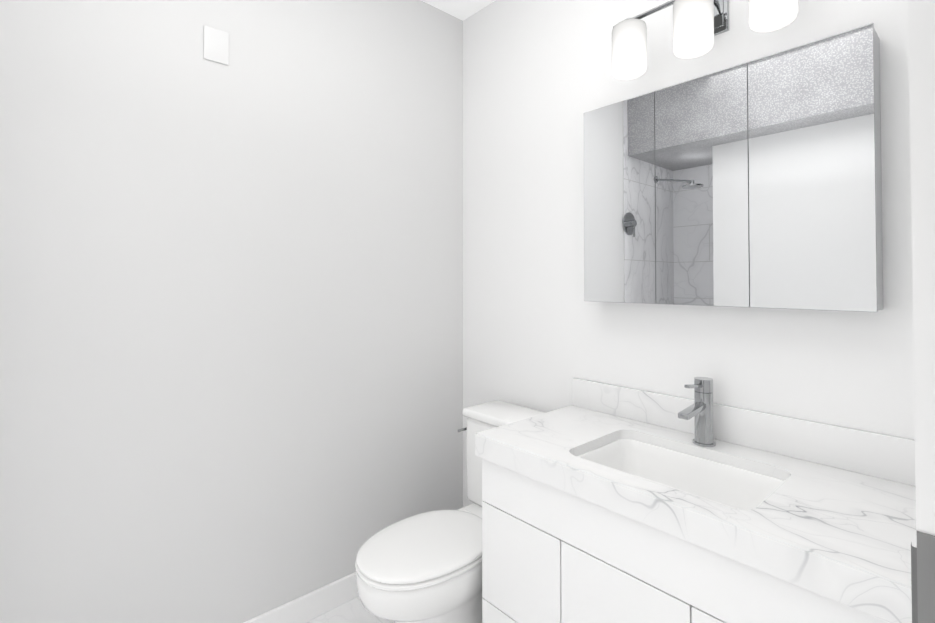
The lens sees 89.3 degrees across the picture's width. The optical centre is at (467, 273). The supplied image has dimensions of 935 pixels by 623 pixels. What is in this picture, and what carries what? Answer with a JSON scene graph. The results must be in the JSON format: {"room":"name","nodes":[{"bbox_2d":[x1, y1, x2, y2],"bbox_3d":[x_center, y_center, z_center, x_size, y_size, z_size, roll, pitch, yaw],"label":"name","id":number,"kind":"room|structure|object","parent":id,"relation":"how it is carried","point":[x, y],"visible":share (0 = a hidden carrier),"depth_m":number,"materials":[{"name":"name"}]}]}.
{"room":"bathroom","nodes":[
{"label":"bathroom","id":0,"kind":"room"},
{"bbox_2d":[0,0,462,622],"bbox_3d":[-1.079,0.018,1.587,2.720,2.700,0.120,1,-1,-42],"label":"wall","id":1,"kind":"structure","parent":0,"point":[232,342],"depth_m":1.68,"materials":[{"name":"paint"}]},
{"bbox_2d":[203,25,228,64],"bbox_3d":[-0.892,-0.809,1.681,0.081,0.117,0.007,1,-1,-42],"label":"blank wall plate","id":2,"kind":"object","parent":1,"relation":"attached to","point":[216,45],"visible":1,"depth_m":1.68,"materials":[{"name":"white plastic"}]},
{"bbox_2d":[243,572,358,622],"bbox_3d":[-0.466,1.317,1.573,1.794,0.102,0.684,1,-1,-42],"label":"baseboard","id":3,"kind":"structure","parent":1,"relation":"attached to","point":[305,608],"depth_m":1.88,"materials":[{"name":"white paint"}]},
{"bbox_2d":[306,596,393,622],"bbox_3d":[-0.393,1.407,0.885,2.840,0.100,2.046,1,-1,-42],"label":"floor","id":4,"kind":"structure","parent":0,"point":[354,610],"depth_m":1.89,"materials":[{"name":"tile"}]},
{"bbox_2d":[355,400,544,622],"bbox_3d":[-0.035,0.977,1.786,0.832,0.788,0.414,1,-1,-42],"label":"toilet","id":5,"kind":"object","parent":4,"relation":"on","point":[425,567],"visible":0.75,"depth_m":1.58,"materials":[{"name":"white ceramic"}]},
{"bbox_2d":[475,378,915,622],"bbox_3d":[0.600,0.889,1.320,0.549,0.950,1.114,1,-1,-42],"label":"bathroom vanity","id":6,"kind":"object","parent":4,"relation":"on","point":[605,503],"visible":0.98,"depth_m":1.23,"materials":[{"name":"stone"}]},
{"bbox_2d":[678,377,715,446],"bbox_3d":[0.688,0.425,1.425,0.179,0.200,0.065,1,-1,-42],"label":"faucet","id":7,"kind":"object","parent":6,"relation":"on","point":[700,410],"visible":0.98,"depth_m":1.44,"materials":[{"name":"silver metal"}]},
{"bbox_2d":[421,0,494,20],"bbox_3d":[-0.393,-1.393,0.930,2.840,0.100,2.046,1,-1,-42],"label":"ceiling","id":8,"kind":"structure","parent":0,"point":[462,10],"depth_m":2.34,"materials":[{"name":"paint"}]},
{"bbox_2d":[463,0,914,506],"bbox_3d":[0.622,0.021,1.813,0.120,2.700,2.046,1,-1,-42],"label":"wall","id":9,"kind":"structure","parent":0,"point":[539,81],"depth_m":1.84,"materials":[{"name":"paint"}]},
{"bbox_2d":[612,0,797,79],"bbox_3d":[0.723,-0.790,1.482,0.186,0.217,0.545,1,-1,-42],"label":"sconce","id":10,"kind":"object","parent":9,"relation":"attached to","point":[698,25],"visible":1,"depth_m":1.44,"materials":[{"name":"white glass"}]},
{"bbox_2d":[584,23,882,311],"bbox_3d":[0.754,-0.254,1.497,0.108,0.706,0.834,1,-1,-42],"label":"mirror cabinet","id":11,"kind":"object","parent":9,"relation":"attached to","point":[756,183],"visible":1,"depth_m":1.36,"materials":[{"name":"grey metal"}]},
{"bbox_3d":[0.775,0.003,0.659,1.190,2.700,0.120,1,-1,-42],"label":"wall","id":12,"kind":"structure","parent":0,"visible":0},
{"bbox_2d":[908,0,934,622],"bbox_3d":[0.319,0.167,0.252,0.026,2.360,0.123,1,-1,-42],"label":"door frame","id":13,"kind":"structure","parent":12,"relation":"attached to","point":[921,18],"depth_m":0.29,"materials":[{"name":"white paint"}]}
]}

